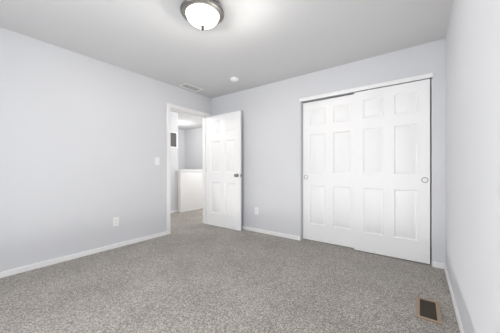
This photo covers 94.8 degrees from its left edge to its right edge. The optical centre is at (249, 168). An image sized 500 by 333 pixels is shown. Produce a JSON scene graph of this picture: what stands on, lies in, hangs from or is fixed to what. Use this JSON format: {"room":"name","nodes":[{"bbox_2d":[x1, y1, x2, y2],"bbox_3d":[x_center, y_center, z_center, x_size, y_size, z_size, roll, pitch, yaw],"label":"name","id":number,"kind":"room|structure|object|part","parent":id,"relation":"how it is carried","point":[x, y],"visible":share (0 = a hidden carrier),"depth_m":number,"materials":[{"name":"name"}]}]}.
{"room":"empty bedroom","nodes":[
{"label":"empty bedroom","id":0,"kind":"room"},
{"bbox_2d":[0,27,210,271],"bbox_3d":[-1.331,-0.160,3.781,0.120,2.420,5.800,0,0,36],"label":"wall","id":1,"kind":"structure","parent":0,"point":[83,141],"depth_m":2.69,"materials":[{"name":"paint"}]},
{"bbox_2d":[0,231,166,277],"bbox_3d":[-2.163,1.021,2.539,0.012,0.058,2.813,0,0,36],"label":"baseboard","id":2,"kind":"structure","parent":1,"relation":"attached to","point":[50,262],"depth_m":2.68,"materials":[{"name":"paint"}]},
{"bbox_2d":[113,217,118,225],"bbox_3d":[-1.782,0.700,3.058,0.008,0.116,0.072,0,0,36],"label":"electrical outlet","id":3,"kind":"object","parent":1,"relation":"attached to","point":[115,221],"visible":1,"depth_m":3.06,"materials":[{"name":"white plastic"}]},
{"bbox_2d":[155,157,159,164],"bbox_3d":[-1.425,-0.120,3.540,0.013,0.116,0.072,0,0,36],"label":"light switch","id":4,"kind":"object","parent":1,"relation":"attached to","point":[157,160],"visible":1,"depth_m":3.54,"materials":[{"name":"white plastic"}]},
{"bbox_2d":[167,103,209,234],"bbox_3d":[-1.102,-0.004,4.092,0.154,2.107,0.944,0,0,36],"label":"door frame","id":5,"kind":"structure","parent":1,"relation":"attached to","point":[180,109],"depth_m":4.08,"materials":[{"name":"paint"}]},
{"bbox_2d":[207,111,241,230],"bbox_3d":[-0.484,0.029,4.111,0.821,2.018,0.173,0,0,36],"label":"door","id":6,"kind":"structure","parent":1,"relation":"in","point":[224,175],"depth_m":4.07,"materials":[{"name":"paint"}]},
{"bbox_2d":[170,111,177,210],"bbox_3d":[-2.500,-0.160,4.723,0.120,2.420,2.330,0,0,36],"label":"wall","id":7,"kind":"structure","parent":0,"point":[173,167],"depth_m":5.52,"materials":[{"name":"paint"}]},
{"bbox_2d":[170,131,177,147],"bbox_3d":[-1.888,-0.700,5.446,0.008,0.380,0.400,0,0,36],"label":"air vent","id":8,"kind":"object","parent":7,"relation":"in","point":[173,139],"visible":0.42,"depth_m":5.53,"materials":[{"name":"grey plastic"}]},
{"bbox_2d":[178,129,184,169],"bbox_3d":[-2.881,-0.160,7.412,0.120,2.420,1.790,0,0,36],"label":"wall","id":9,"kind":"structure","parent":0,"point":[181,149],"depth_m":7.99,"materials":[{"name":"paint"}]},
{"bbox_2d":[185,127,202,169],"bbox_3d":[-0.945,-0.160,7.173,3.520,2.420,0.120,0,0,36],"label":"wall","id":10,"kind":"structure","parent":0,"point":[193,149],"depth_m":7.79,"materials":[{"name":"paint"}]},
{"bbox_2d":[0,0,452,129],"bbox_3d":[-1.252,-1.420,3.724,7.115,0.100,6.040,0,0,36],"label":"ceiling","id":11,"kind":"structure","parent":0,"point":[249,44],"depth_m":2.34,"materials":[{"name":"paint"}]},
{"bbox_2d":[178,83,203,91],"bbox_3d":[-0.987,-1.365,3.860,0.210,0.012,0.370,0,0,36],"label":"ceiling vent","id":12,"kind":"object","parent":11,"relation":"in","point":[190,87],"visible":0.98,"depth_m":3.85,"materials":[{"name":"white plastic"}]},
{"bbox_2d":[180,0,223,30],"bbox_3d":[-0.400,-1.268,1.942,0.362,0.202,0.362,0,0,36],"label":"ceiling light","id":13,"kind":"object","parent":11,"relation":"attached to","point":[185,4],"depth_m":1.86,"materials":[{"name":"white glass"}]},
{"bbox_3d":[-0.400,-1.256,1.942,0.278,0.096,0.278,0,0,36],"label":"ceiling light shade","id":14,"kind":"part","parent":13,"relation":"part of","materials":[{"name":"white glass"}]},
{"bbox_2d":[230,77,238,81],"bbox_3d":[-0.236,-1.349,3.472,0.132,0.040,0.132,0,0,36],"label":"smoke detector","id":15,"kind":"object","parent":11,"relation":"attached to","point":[234,79],"visible":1,"depth_m":3.43,"materials":[{"name":"white plastic"}]},
{"bbox_2d":[0,224,459,332],"bbox_3d":[-0.476,1.080,1.911,3.475,0.060,3.800,0,0,36],"label":"floor","id":16,"kind":"structure","parent":0,"point":[207,278],"depth_m":1.99,"materials":[{"name":"grey carpet"}]},
{"bbox_2d":[415,296,442,324],"bbox_3d":[1.326,1.046,1.714,0.150,0.008,0.320,0,0,36],"label":"floor vent","id":17,"kind":"object","parent":16,"relation":"in","point":[428,310],"visible":1,"depth_m":1.69,"materials":[{"name":"brown metal"}]},
{"bbox_2d":[211,42,431,240],"bbox_3d":[0.640,-0.160,3.523,3.360,2.420,0.120,0,0,36],"label":"wall","id":18,"kind":"structure","parent":0,"point":[272,151],"depth_m":3.54,"materials":[{"name":"paint"}]},
{"bbox_2d":[241,226,299,240],"bbox_3d":[-0.003,1.021,3.914,1.838,0.058,0.012,0,0,36],"label":"baseboard","id":19,"kind":"structure","parent":18,"relation":"attached to","point":[272,233],"depth_m":3.65,"materials":[{"name":"paint"}]},
{"bbox_2d":[303,94,353,247],"bbox_3d":[1.112,0.021,3.217,0.772,2.030,0.039,0,0,36],"label":"closet door","id":20,"kind":"structure","parent":18,"relation":"in","point":[328,170],"depth_m":3.20,"materials":[{"name":"paint"}]},
{"bbox_2d":[299,73,432,101],"bbox_3d":[1.345,-1.008,2.921,1.534,0.047,0.013,0,0,36],"label":"trim","id":21,"kind":"structure","parent":18,"relation":"attached to","point":[409,79],"depth_m":2.81,"materials":[{"name":"paint"}]},
{"bbox_2d":[354,79,429,263],"bbox_3d":[1.657,0.021,2.742,0.772,2.030,0.039,0,0,36],"label":"closet door","id":22,"kind":"structure","parent":18,"relation":"in","point":[391,171],"depth_m":2.70,"materials":[{"name":"paint"}]},
{"bbox_2d":[432,261,443,268],"bbox_3d":[1.995,1.021,2.444,0.103,0.058,0.012,0,0,36],"label":"baseboard","id":23,"kind":"structure","parent":18,"relation":"attached to","point":[438,265],"depth_m":2.44,"materials":[{"name":"paint"}]},
{"bbox_2d":[322,80,430,247],"bbox_3d":[1.827,-0.160,3.581,1.745,2.420,0.120,0,0,36],"label":"wall","id":24,"kind":"structure","parent":0,"point":[430,159],"depth_m":3.08,"materials":[{"name":"paint"}]},
{"bbox_2d":[431,38,445,265],"bbox_3d":[2.039,-0.160,2.494,0.115,2.420,0.120,0,0,36],"label":"wall","id":25,"kind":"structure","parent":0,"point":[438,166],"depth_m":2.44,"materials":[{"name":"paint"}]},
{"bbox_2d":[446,0,499,332],"bbox_3d":[1.230,-0.160,1.196,0.120,2.420,4.670,0,0,36],"label":"wall","id":26,"kind":"structure","parent":0,"point":[473,150],"depth_m":1.15,"materials":[{"name":"paint"}]},
{"bbox_2d":[444,264,464,332],"bbox_3d":[0.919,1.021,0.884,0.012,0.058,3.800,0,0,36],"label":"baseboard","id":27,"kind":"structure","parent":26,"relation":"attached to","point":[460,325],"depth_m":1.72,"materials":[{"name":"paint"}]},
{"label":"outside","id":28,"kind":"structure","parent":0,"visible":0},
{"bbox_2d":[170,208,205,233],"bbox_3d":[-2.166,1.080,5.514,3.520,0.060,4.240,0,0,36],"label":"floor carpet","id":29,"kind":"object","parent":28,"point":[182,221],"visible":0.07,"depth_m":4.69,"materials":[{"name":"grey carpet"}]},
{"bbox_2d":[177,170,202,211],"bbox_3d":[-1.244,0.532,6.269,0.170,1.035,1.690,0,0,36],"label":"wall","id":30,"kind":"structure","parent":28,"point":[190,190],"depth_m":5.81,"materials":[{"name":"paint"}]},
{"bbox_2d":[301,239,430,265],"bbox_3d":[1.618,1.080,3.195,1.625,0.060,0.750,0,0,36],"label":"floor carpet","id":31,"kind":"object","parent":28,"point":[329,244],"visible":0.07,"depth_m":2.96,"materials":[{"name":"grey carpet"}]}
]}

